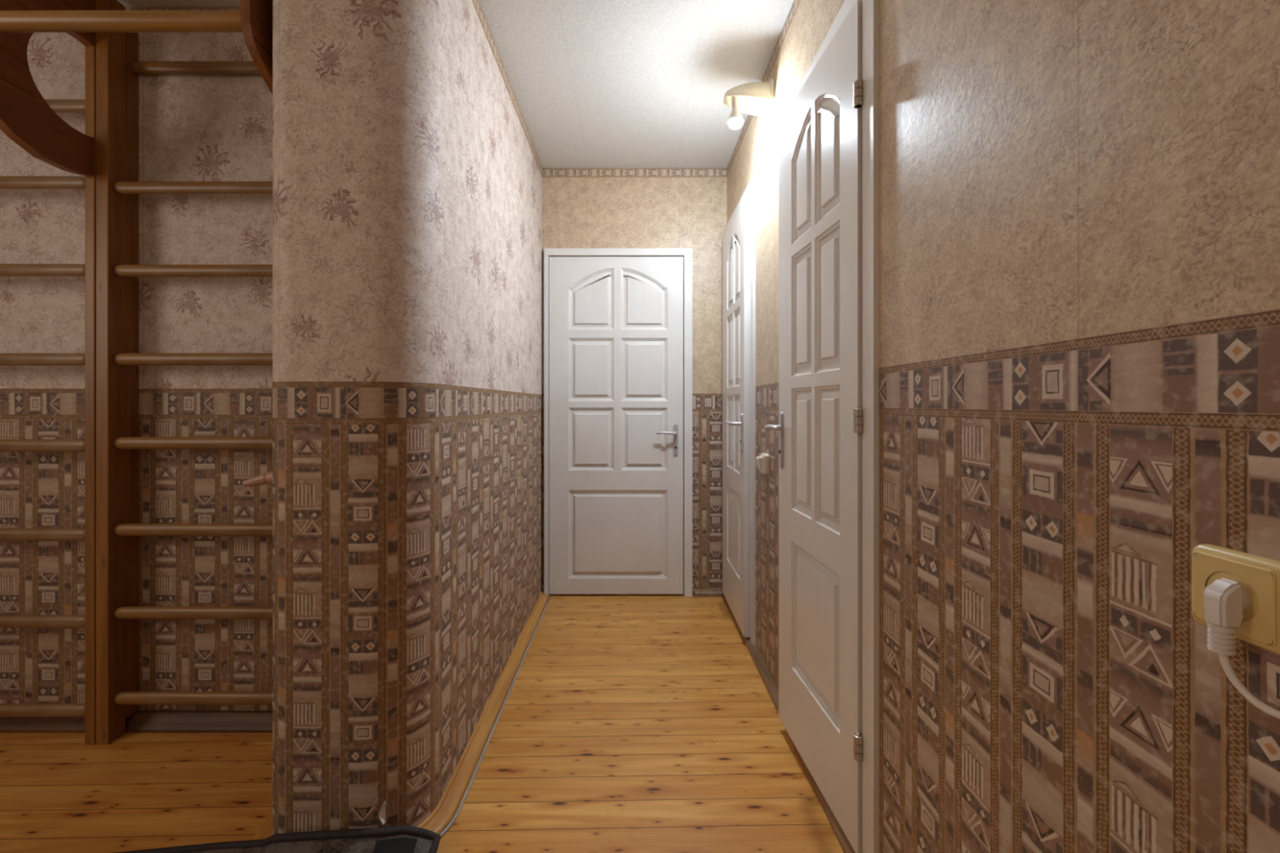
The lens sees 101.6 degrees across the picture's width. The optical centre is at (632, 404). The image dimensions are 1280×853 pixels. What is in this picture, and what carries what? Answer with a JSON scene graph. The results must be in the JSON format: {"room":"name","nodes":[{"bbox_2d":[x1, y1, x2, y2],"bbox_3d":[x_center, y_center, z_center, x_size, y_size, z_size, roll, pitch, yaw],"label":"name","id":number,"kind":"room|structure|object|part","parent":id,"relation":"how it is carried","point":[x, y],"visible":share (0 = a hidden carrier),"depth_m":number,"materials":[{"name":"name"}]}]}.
{"room":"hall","nodes":[
{"label":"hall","id":0,"kind":"room"},
{"bbox_2d":[0,32,272,710],"bbox_3d":[-2.083,-0.139,1.886,2.234,2.596,0.001,0,0,0],"label":"wall","id":1,"kind":"structure","parent":0,"point":[193,127],"depth_m":1.89,"materials":[{"name":"paper"}]},
{"bbox_2d":[0,0,96,744],"bbox_3d":[-2.255,-0.120,1.829,0.851,2.559,0.111,0,0,0],"label":"wall bars","id":2,"kind":"object","parent":1,"relation":"attached to","point":[88,105],"visible":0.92,"depth_m":1.78,"materials":[{"name":"brown wood"}]},
{"bbox_2d":[0,710,272,733],"bbox_3d":[-2.109,1.133,1.862,2.182,0.052,0.046,0,0,0],"label":"baseboard","id":3,"kind":"structure","parent":1,"relation":"attached to","point":[141,721],"depth_m":1.86,"materials":[{"name":"beige wood"}]},
{"bbox_2d":[124,6,239,9],"bbox_3d":[-2.083,-1.409,1.885,2.234,0.056,0.001,0,0,0],"label":"border","id":4,"kind":"structure","parent":1,"relation":"attached to","point":[126,7],"depth_m":1.88,"materials":[{"name":"beige paper"}]},
{"bbox_2d":[96,0,272,744],"bbox_3d":[-1.395,-0.120,1.829,0.860,2.559,0.111,0,0,0],"label":"wall bars","id":5,"kind":"object","parent":1,"relation":"attached to","point":[118,66],"visible":0.56,"depth_m":1.79,"materials":[{"name":"brown wood"}]},
{"bbox_2d":[0,0,272,176],"bbox_3d":[-1.422,-1.092,1.558,0.876,0.653,0.432,0,0,0],"label":"bar","id":6,"kind":"object","parent":5,"relation":"attached to","point":[26,117],"visible":0.63,"depth_m":1.43,"materials":[{"name":"brown wood"}]},
{"bbox_2d":[272,0,542,835],"bbox_3d":[-0.757,-0.139,2.252,0.418,2.596,1.842,0,0,0],"label":"wall","id":7,"kind":"structure","parent":0,"point":[407,178],"depth_m":1.36,"materials":[{"name":"paper"}]},
{"bbox_2d":[242,471,272,486],"bbox_3d":[-1.018,0.204,1.436,0.103,0.047,0.040,0,0,0],"label":"peg","id":8,"kind":"object","parent":7,"relation":"attached to","point":[267,477],"visible":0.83,"depth_m":1.42,"materials":[{"name":"brown wood"}]},
{"bbox_2d":[252,590,550,839],"bbox_3d":[-0.757,1.144,2.228,0.516,0.030,1.886,0,0,0],"label":"baseboard","id":9,"kind":"structure","parent":7,"relation":"attached to","point":[442,815],"depth_m":1.75,"materials":[{"name":"brown wood"}]},
{"bbox_2d":[471,0,542,176],"bbox_3d":[-0.757,-1.409,2.252,0.422,0.056,1.842,0,0,0],"label":"border","id":10,"kind":"structure","parent":7,"relation":"attached to","point":[476,2],"depth_m":2.23,"materials":[{"name":"beige paper"}]},
{"bbox_2d":[0,595,843,852],"bbox_3d":[-1.302,1.184,0.796,3.797,0.050,4.793,0,0,0],"label":"floor","id":11,"kind":"structure","parent":0,"point":[626,723],"depth_m":1.64,"materials":[{"name":"brown wood"}]},
{"bbox_2d":[115,825,440,852],"bbox_3d":[-1.050,1.116,0.928,1.142,0.088,0.876,0,0,0],"label":"doormat","id":12,"kind":"object","parent":11,"relation":"on","point":[402,838],"visible":1,"depth_m":1.31,"materials":[{"name":"rubber"}]},
{"bbox_2d":[439,594,551,837],"bbox_3d":[-0.497,1.154,2.236,0.096,0.008,1.869,0,0,3],"label":"cable","id":13,"kind":"object","parent":11,"relation":"on","point":[455,817],"visible":0.78,"depth_m":1.78,"materials":[{"name":"plastic"}]},
{"bbox_2d":[117,0,793,168],"bbox_3d":[-1.302,-1.462,0.796,3.797,0.050,4.793,0,0,0],"label":"ceiling","id":14,"kind":"structure","parent":0,"point":[594,83],"depth_m":2.23,"materials":[{"name":"paint"}]},
{"bbox_2d":[542,177,726,595],"bbox_3d":[0.014,-0.139,3.173,1.125,2.596,0.001,0,0,0],"label":"wall","id":15,"kind":"structure","parent":0,"point":[578,212],"depth_m":3.17,"materials":[{"name":"paper"}]},
{"bbox_2d":[543,248,692,596],"bbox_3d":[-0.084,0.110,3.132,0.893,2.098,0.101,0,0,0],"label":"door","id":16,"kind":"structure","parent":15,"relation":"in","point":[618,322],"depth_m":3.15,"materials":[{"name":"white paint"}]},
{"bbox_3d":[0.213,0.172,3.099,0.137,0.023,0.050,0,0,-19],"label":"lever","id":17,"kind":"part","parent":16,"relation":"part of","materials":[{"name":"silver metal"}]},
{"bbox_3d":[0.263,0.216,3.143,0.028,0.190,0.008,0,0,0],"label":"handle","id":18,"kind":"part","parent":16,"relation":"part of","materials":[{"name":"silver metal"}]},
{"bbox_2d":[542,168,726,177],"bbox_3d":[0.015,-1.409,3.172,1.123,0.056,0.001,0,0,0],"label":"border","id":19,"kind":"structure","parent":15,"relation":"attached to","point":[546,172],"depth_m":3.17,"materials":[{"name":"beige paper"}]},
{"bbox_2d":[693,589,722,596],"bbox_3d":[0.460,1.141,3.156,0.170,0.036,0.034,0,0,0],"label":"baseboard","id":20,"kind":"structure","parent":15,"relation":"attached to","point":[697,593],"depth_m":3.14,"materials":[{"name":"beige wood"}]},
{"bbox_2d":[726,0,1279,852],"bbox_3d":[0.577,-0.139,0.787,0.001,2.596,4.773,0,0,0],"label":"wall","id":21,"kind":"structure","parent":0,"point":[1079,200],"depth_m":0.70,"materials":[{"name":"paper"}]},
{"bbox_2d":[722,174,755,645],"bbox_3d":[0.552,0.043,2.799,0.169,2.232,0.725,0,0,0],"label":"door","id":22,"kind":"structure","parent":21,"relation":"in","point":[739,237],"depth_m":2.59,"materials":[{"name":"white paint"}]},
{"bbox_3d":[0.498,0.092,2.585,0.060,0.023,0.125,0,0,0],"label":"lever","id":23,"kind":"part","parent":22,"relation":"part of","materials":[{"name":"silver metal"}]},
{"bbox_3d":[0.532,0.136,2.532,0.008,0.190,0.028,0,0,0],"label":"handle","id":24,"kind":"part","parent":22,"relation":"part of","materials":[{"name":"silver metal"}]},
{"bbox_2d":[723,79,774,128],"bbox_3d":[0.481,-1.242,2.171,0.192,0.184,0.124,0,0,0],"label":"wall lamp","id":25,"kind":"object","parent":21,"relation":"attached to","point":[757,98],"visible":1,"depth_m":2.15,"materials":[{"name":"beige glass"}]},
{"bbox_3d":[0.431,-1.164,2.171,0.061,0.028,0.061,0,0,0],"label":"bulb","id":26,"kind":"part","parent":25,"relation":"part of","materials":[{"name":"white glass"}]},
{"bbox_3d":[0.475,-1.284,2.171,0.180,0.100,0.124,0,0,0],"label":"lamp shade","id":27,"kind":"part","parent":25,"relation":"part of","materials":[{"name":"beige glass"}]},
{"bbox_3d":[0.570,-1.277,2.171,0.014,0.106,0.124,0,0,0],"label":"plate","id":28,"kind":"part","parent":25,"relation":"part of","materials":[{"name":"beige plastic"}]},
{"bbox_2d":[755,453,768,474],"bbox_3d":[0.557,0.254,2.235,0.040,0.084,0.080,0,0,0],"label":"light switch","id":29,"kind":"object","parent":21,"relation":"attached to","point":[762,461],"visible":1,"depth_m":2.21,"materials":[{"name":"beige plastic"}]},
{"bbox_2d":[760,453,768,474],"bbox_3d":[0.566,0.254,2.235,0.022,0.084,0.080,0,0,0],"label":"switch plate","id":30,"kind":"object","parent":29,"relation":"attached to","point":[764,458],"depth_m":2.20,"materials":[{"name":"beige plastic"}]},
{"bbox_2d":[726,0,800,177],"bbox_3d":[0.576,-1.409,0.786,0.001,0.056,4.773,0,0,0],"label":"border","id":31,"kind":"structure","parent":21,"relation":"attached to","point":[795,4],"depth_m":2.13,"materials":[{"name":"beige paper"}]},
{"bbox_2d":[722,593,855,852],"bbox_3d":[0.561,1.141,0.786,0.030,0.036,4.772,0,0,0],"label":"baseboard","id":32,"kind":"structure","parent":21,"relation":"attached to","point":[772,690],"depth_m":1.97,"materials":[{"name":"beige wood"}]},
{"bbox_2d":[764,0,879,852],"bbox_3d":[0.563,0.043,1.563,0.188,2.232,0.696,0,0,-3],"label":"door","id":33,"kind":"structure","parent":21,"relation":"in","point":[828,428],"depth_m":1.43,"materials":[{"name":"white paint"}]},
{"bbox_3d":[0.489,0.079,1.769,0.063,0.023,0.125,0,0,-3],"label":"lever","id":34,"kind":"part","parent":33,"relation":"part of","materials":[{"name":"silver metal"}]},
{"bbox_3d":[0.521,0.125,1.824,0.008,0.200,0.028,0,0,-3],"label":"handle","id":35,"kind":"part","parent":33,"relation":"part of","materials":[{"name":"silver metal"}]},
{"bbox_2d":[1191,544,1279,654],"bbox_3d":[0.570,0.180,0.454,0.014,0.081,0.151,0,0,0],"label":"wall socket","id":36,"kind":"object","parent":21,"relation":"attached to","point":[1259,576],"visible":0.86,"depth_m":0.48,"materials":[{"name":"beige plastic"}]},
{"bbox_2d":[1203,577,1279,719],"bbox_3d":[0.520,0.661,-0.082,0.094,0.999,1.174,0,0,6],"label":"plug","id":37,"kind":"object","parent":36,"relation":"attached to","point":[1225,601],"visible":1,"depth_m":0.47,"materials":[{"name":"white plastic"}]}
]}

